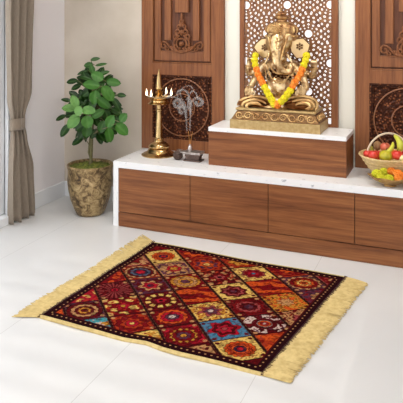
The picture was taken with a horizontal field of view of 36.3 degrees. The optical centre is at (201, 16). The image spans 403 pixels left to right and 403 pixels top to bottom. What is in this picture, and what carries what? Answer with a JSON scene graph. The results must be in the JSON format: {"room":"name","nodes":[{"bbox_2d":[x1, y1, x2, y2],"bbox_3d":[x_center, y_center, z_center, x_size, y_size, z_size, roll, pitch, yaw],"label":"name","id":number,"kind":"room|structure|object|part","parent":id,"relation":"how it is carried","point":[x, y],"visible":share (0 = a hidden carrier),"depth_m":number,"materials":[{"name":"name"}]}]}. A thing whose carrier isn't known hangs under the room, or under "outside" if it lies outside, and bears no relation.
{"room":"home prayer room","nodes":[
{"label":"home prayer room","id":0,"kind":"room"},
{"bbox_2d":[0,0,63,215],"bbox_3d":[-2.415,0.125,2.370,0.200,2.750,6.137,0,0,22],"label":"wall","id":1,"kind":"structure","parent":0,"point":[46,145],"depth_m":4.94,"materials":[{"name":"white paint"}]},
{"bbox_2d":[0,0,9,227],"bbox_3d":[-2.033,0.300,3.112,0.180,2.400,3.090,0,0,22],"label":"window","id":2,"kind":"structure","parent":1,"relation":"in","point":[3,218],"depth_m":4.47,"materials":[{"name":"white"}]},
{"bbox_2d":[35,181,64,208],"bbox_3d":[-1.279,1.439,4.841,0.014,0.122,0.673,0,0,22],"label":"baseboard","id":3,"kind":"structure","parent":1,"relation":"attached to","point":[47,195],"depth_m":4.96,"materials":[{"name":"white"}]},
{"bbox_3d":[-1.924,-0.820,3.175,0.094,0.024,3.600,0,0,22],"label":"curtain rod","id":4,"kind":"object","parent":1,"relation":"attached to","visible":0},
{"bbox_2d":[5,0,34,224],"bbox_3d":[-1.328,0.350,4.528,0.089,2.292,0.337,0,0,22],"label":"curtain","id":5,"kind":"object","parent":4,"relation":"hanging from","point":[19,14],"visible":1,"depth_m":4.47,"materials":[{"name":"beige fabric"}]},
{"bbox_2d":[0,196,402,402],"bbox_3d":[0.136,1.550,1.425,5.637,0.100,6.337,0,0,22],"label":"floor","id":6,"kind":"structure","parent":0,"point":[360,360],"depth_m":2.81,"materials":[{"name":"tile"}]},
{"bbox_2d":[56,57,127,216],"bbox_3d":[-0.798,0.903,4.703,0.677,1.194,0.457,0,0,22],"label":"potted plant","id":7,"kind":"object","parent":6,"relation":"on","point":[89,181],"visible":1,"depth_m":4.57,"materials":[{"name":"green plant"}]},
{"bbox_3d":[-0.849,1.310,4.689,0.348,0.380,0.348,0,0,22],"label":"pot","id":8,"kind":"part","parent":7,"relation":"part of","materials":[{"name":"beige ceramic"}]},
{"bbox_3d":[-0.786,0.744,4.643,0.312,0.839,0.497,0,0,-34],"label":"stem","id":9,"kind":"part","parent":7,"relation":"part of","materials":[{"name":"green plant"}]},
{"bbox_2d":[12,235,367,382],"bbox_3d":[-0.037,1.494,3.285,1.554,0.026,1.267,0,0,29],"label":"rug","id":10,"kind":"object","parent":6,"relation":"on","point":[244,315],"visible":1,"depth_m":3.18,"materials":[{"name":"fabric"}]},
{"bbox_2d":[119,168,402,267],"bbox_3d":[0.531,1.291,4.196,2.234,0.418,0.484,0,0,22],"label":"base cabinet","id":11,"kind":"object","parent":6,"relation":"on","point":[365,228],"visible":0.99,"depth_m":3.98,"materials":[{"name":"brown wood"}]},
{"bbox_3d":[-0.332,1.239,4.301,0.554,0.310,0.020,0,0,22],"label":"door","id":12,"kind":"part","parent":11,"relation":"part of","materials":[{"name":"brown wood"}]},
{"bbox_3d":[0.180,1.239,4.090,0.546,0.310,0.020,0,0,22],"label":"door","id":13,"kind":"part","parent":11,"relation":"part of","materials":[{"name":"brown wood"}]},
{"bbox_2d":[113,148,402,225],"bbox_3d":[0.533,1.268,4.201,2.318,0.464,0.499,0,0,22],"label":"countertop","id":14,"kind":"structure","parent":11,"relation":"on","point":[358,181],"depth_m":4.08,"materials":[{"name":"stone"}]},
{"bbox_2d":[141,70,173,158],"bbox_3d":[-0.319,0.713,4.611,0.264,0.646,0.264,0,0,22],"label":"oil lamp","id":15,"kind":"object","parent":14,"relation":"on","point":[158,149],"visible":0.98,"depth_m":4.58,"materials":[{"name":"gold metal"}]},
{"bbox_3d":[-0.315,0.624,4.609,0.200,0.064,0.215,0,0,22],"label":"dish","id":16,"kind":"part","parent":15,"relation":"part of","materials":[{"name":"gold metal"}]},
{"bbox_2d":[173,131,203,162],"bbox_3d":[-0.097,0.933,4.431,0.222,0.211,0.093,0,0,22],"label":"stand","id":17,"kind":"object","parent":14,"relation":"on","point":[191,155],"visible":1,"depth_m":4.41,"materials":[{"name":"grey metal"}]},
{"bbox_2d":[173,150,182,159],"bbox_3d":[-0.171,1.002,4.450,0.072,0.074,0.072,0,0,22],"label":"pot","id":18,"kind":"object","parent":17,"relation":"on","point":[178,154],"depth_m":4.43,"materials":[{"name":"grey metal"}]},
{"bbox_2d":[182,149,203,154],"bbox_3d":[-0.059,0.976,4.417,0.140,0.016,0.090,0,0,22],"label":"tray","id":19,"kind":"object","parent":17,"relation":"on","point":[189,151],"depth_m":4.40,"materials":[{"name":"grey metal"}]},
{"bbox_3d":[-0.056,0.993,4.416,0.113,0.018,0.070,0,0,22],"label":"drawer","id":20,"kind":"part","parent":17,"relation":"part of","materials":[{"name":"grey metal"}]},
{"bbox_2d":[208,120,353,177],"bbox_3d":[0.545,0.903,4.256,0.952,0.265,0.303,0,0,22],"label":"pedestal","id":21,"kind":"object","parent":14,"relation":"on","point":[329,153],"visible":0.96,"depth_m":4.10,"materials":[{"name":"brown wood"}]},
{"bbox_2d":[230,106,327,134],"bbox_3d":[0.539,0.701,4.261,0.627,0.141,0.281,0,0,22],"label":"base","id":22,"kind":"object","parent":21,"relation":"on","point":[252,118],"visible":0.98,"depth_m":4.14,"materials":[{"name":"gold metal"}]},
{"bbox_2d":[237,8,318,110],"bbox_3d":[0.530,0.283,4.255,0.580,0.690,0.252,0,0,30],"label":"statue","id":23,"kind":"object","parent":22,"relation":"on","point":[281,38],"visible":0.94,"depth_m":4.21,"materials":[{"name":"gold metal"}]},
{"bbox_2d":[251,52,309,108],"bbox_3d":[0.542,0.425,4.216,0.402,0.389,0.254,0,0,34],"label":"flower garland","id":24,"kind":"object","parent":23,"relation":"hanging from","point":[306,55],"visible":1,"depth_m":4.12,"materials":[{"name":"yellow plant"}]},
{"bbox_3d":[0.556,0.052,4.277,0.228,0.229,0.164,0,0,22],"label":"crown","id":25,"kind":"part","parent":23,"relation":"part of","materials":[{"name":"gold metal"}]},
{"bbox_2d":[358,132,402,171],"bbox_3d":[1.201,0.889,3.938,0.379,0.293,0.379,0,0,22],"label":"fruit basket","id":26,"kind":"object","parent":14,"relation":"on","point":[372,164],"visible":0.54,"depth_m":3.83,"materials":[{"name":"wicker"}]},
{"bbox_2d":[363,150,369,157],"bbox_3d":[1.066,0.874,3.942,0.058,0.060,0.058,0,0,22],"label":"apple","id":27,"kind":"object","parent":26,"relation":"in","point":[365,153],"visible":0.59,"depth_m":3.92,"materials":[{"name":"red food"}]},
{"bbox_2d":[368,150,378,158],"bbox_3d":[1.082,0.866,3.876,0.067,0.069,0.067,0,0,22],"label":"apple","id":28,"kind":"object","parent":26,"relation":"in","point":[372,154],"visible":0.8,"depth_m":3.85,"materials":[{"name":"red food"}]},
{"bbox_2d":[373,141,380,149],"bbox_3d":[1.140,0.837,3.987,0.052,0.060,0.050,0,0,22],"label":"kiwi","id":29,"kind":"object","parent":26,"relation":"in","point":[376,145],"visible":0.84,"depth_m":3.97,"materials":[{"name":"brown food"}]},
{"bbox_2d":[380,142,389,149],"bbox_3d":[1.179,0.831,3.949,0.067,0.069,0.067,0,0,22],"label":"apple","id":30,"kind":"object","parent":26,"relation":"in","point":[383,146],"visible":0.7,"depth_m":3.93,"materials":[{"name":"red food"}]},
{"bbox_3d":[1.200,0.827,3.949,0.297,0.168,0.014,0,0,-3],"label":"handle","id":31,"kind":"part","parent":26,"relation":"part of","materials":[{"name":"beige wicker"}]},
{"bbox_2d":[379,149,391,160],"bbox_3d":[1.151,0.861,3.841,0.082,0.085,0.082,0,0,22],"label":"pear","id":32,"kind":"object","parent":26,"relation":"in","point":[383,155],"visible":0.8,"depth_m":3.81,"materials":[{"name":"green food"}]},
{"bbox_2d":[386,142,394,151],"bbox_3d":[1.171,0.828,3.854,0.102,0.077,0.053,0,0,-14],"label":"banana","id":33,"kind":"object","parent":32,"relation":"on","point":[391,147],"visible":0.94,"depth_m":3.84,"materials":[{"name":"yellow food"}]},
{"bbox_2d":[392,148,402,159],"bbox_3d":[1.216,0.853,3.820,0.069,0.072,0.069,0,0,22],"label":"apple","id":34,"kind":"object","parent":26,"relation":"in","point":[396,154],"visible":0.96,"depth_m":3.80,"materials":[{"name":"red food"}]},
{"bbox_2d":[394,134,402,151],"bbox_3d":[1.234,0.804,3.870,0.040,0.112,0.093,0,0,-18],"label":"banana","id":35,"kind":"object","parent":26,"relation":"in","point":[398,139],"visible":0.81,"depth_m":3.84,"materials":[{"name":"yellow food"}]},
{"bbox_2d":[367,173,402,186],"bbox_3d":[1.151,1.002,3.757,0.273,0.067,0.174,0,0,22],"label":"dish","id":36,"kind":"object","parent":14,"relation":"on","point":[388,183],"visible":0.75,"depth_m":3.71,"materials":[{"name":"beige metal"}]},
{"bbox_2d":[371,169,381,177],"bbox_3d":[1.076,0.965,3.780,0.061,0.051,0.060,0,0,-29],"label":"blossom","id":37,"kind":"object","parent":36,"relation":"on","point":[376,172],"visible":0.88,"depth_m":3.77,"materials":[{"name":"yellow plant"}]},
{"bbox_2d":[380,168,387,174],"bbox_3d":[1.124,0.958,3.799,0.057,0.049,0.056,0,0,43],"label":"blossom","id":38,"kind":"object","parent":36,"relation":"in","point":[383,170],"visible":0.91,"depth_m":3.78,"materials":[{"name":"yellow plant"}]},
{"bbox_2d":[385,174,393,179],"bbox_3d":[1.133,0.979,3.713,0.056,0.048,0.056,0,0,25],"label":"blossom","id":39,"kind":"object","parent":36,"relation":"in","point":[389,177],"visible":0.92,"depth_m":3.70,"materials":[{"name":"yellow plant"}]},
{"bbox_2d":[387,167,395,174],"bbox_3d":[1.169,0.951,3.785,0.056,0.047,0.057,0,0,41],"label":"blossom","id":40,"kind":"object","parent":36,"relation":"in","point":[390,170],"visible":0.84,"depth_m":3.77,"materials":[{"name":"orange plant"}]},
{"bbox_2d":[393,169,401,175],"bbox_3d":[1.192,0.955,3.738,0.059,0.050,0.059,0,0,36],"label":"blossom","id":41,"kind":"object","parent":36,"relation":"in","point":[397,171],"visible":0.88,"depth_m":3.72,"materials":[{"name":"orange plant"}]},
{"bbox_2d":[394,175,401,180],"bbox_3d":[1.184,0.976,3.704,0.051,0.045,0.052,0,0,-8],"label":"blossom","id":42,"kind":"object","parent":36,"relation":"on","point":[396,177],"visible":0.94,"depth_m":3.69,"materials":[{"name":"orange plant"}]},
{"bbox_3d":[0.688,1.239,3.880,0.545,0.310,0.020,0,0,22],"label":"door","id":43,"kind":"part","parent":11,"relation":"part of","materials":[{"name":"brown wood"}]},
{"bbox_3d":[1.208,1.239,3.665,0.572,0.310,0.020,0,0,22],"label":"door","id":44,"kind":"part","parent":11,"relation":"part of","materials":[{"name":"brown wood"}]},
{"bbox_2d":[64,0,338,185],"bbox_3d":[1.307,0.125,4.261,5.637,2.750,0.200,0,0,22],"label":"wall","id":45,"kind":"structure","parent":0,"point":[110,31],"depth_m":5.00,"materials":[{"name":"paint"}]},
{"bbox_2d":[65,181,112,201],"bbox_3d":[-0.802,1.439,5.016,0.762,0.122,0.014,0,0,22],"label":"baseboard","id":46,"kind":"structure","parent":45,"relation":"attached to","point":[66,184],"depth_m":5.14,"materials":[{"name":"white paint"}]},
{"bbox_2d":[142,0,224,153],"bbox_3d":[-0.149,0.168,4.729,0.690,1.735,0.044,0,0,22],"label":"carved panel","id":47,"kind":"object","parent":45,"relation":"attached to","point":[184,40],"visible":0.84,"depth_m":4.72,"materials":[{"name":"brown wood"}]},
{"bbox_3d":[-0.153,-0.118,4.720,0.506,0.963,0.012,0,0,22],"label":"recess moulding","id":48,"kind":"part","parent":47,"relation":"part of","materials":[{"name":"brown wood"}]},
{"bbox_2d":[225,0,239,120],"bbox_3d":[0.237,0.168,4.591,0.127,1.736,0.006,0,0,22],"label":"trim","id":49,"kind":"structure","parent":45,"relation":"attached to","point":[232,7],"depth_m":4.59,"materials":[{"name":"white paint"}]},
{"bbox_2d":[240,0,338,127],"bbox_3d":[0.619,0.035,4.409,0.716,1.471,0.039,0,0,22],"label":"lattice screen","id":50,"kind":"object","parent":45,"relation":"attached to","point":[317,21],"visible":0.48,"depth_m":4.34,"materials":[{"name":"brown wood"}]},
{"bbox_2d":[339,0,354,165],"bbox_3d":[1.011,0.168,4.272,0.111,1.736,0.006,0,0,22],"label":"trim","id":51,"kind":"structure","parent":45,"relation":"attached to","point":[346,7],"depth_m":4.27,"materials":[{"name":"white paint"}]},
{"bbox_2d":[355,0,402,168],"bbox_3d":[1.377,0.168,4.099,0.690,1.735,0.044,0,0,22],"label":"carved panel","id":52,"kind":"object","parent":45,"relation":"attached to","point":[378,23],"visible":0.82,"depth_m":4.17,"materials":[{"name":"brown wood"}]},
{"bbox_3d":[1.373,-0.118,4.090,0.506,0.963,0.012,0,0,22],"label":"recess moulding","id":53,"kind":"part","parent":52,"relation":"part of","materials":[{"name":"brown wood"}]},
{"bbox_2d":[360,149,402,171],"bbox_3d":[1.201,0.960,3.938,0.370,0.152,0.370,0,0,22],"label":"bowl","id":54,"kind":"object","parent":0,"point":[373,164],"depth_m":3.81,"materials":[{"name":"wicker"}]}
]}

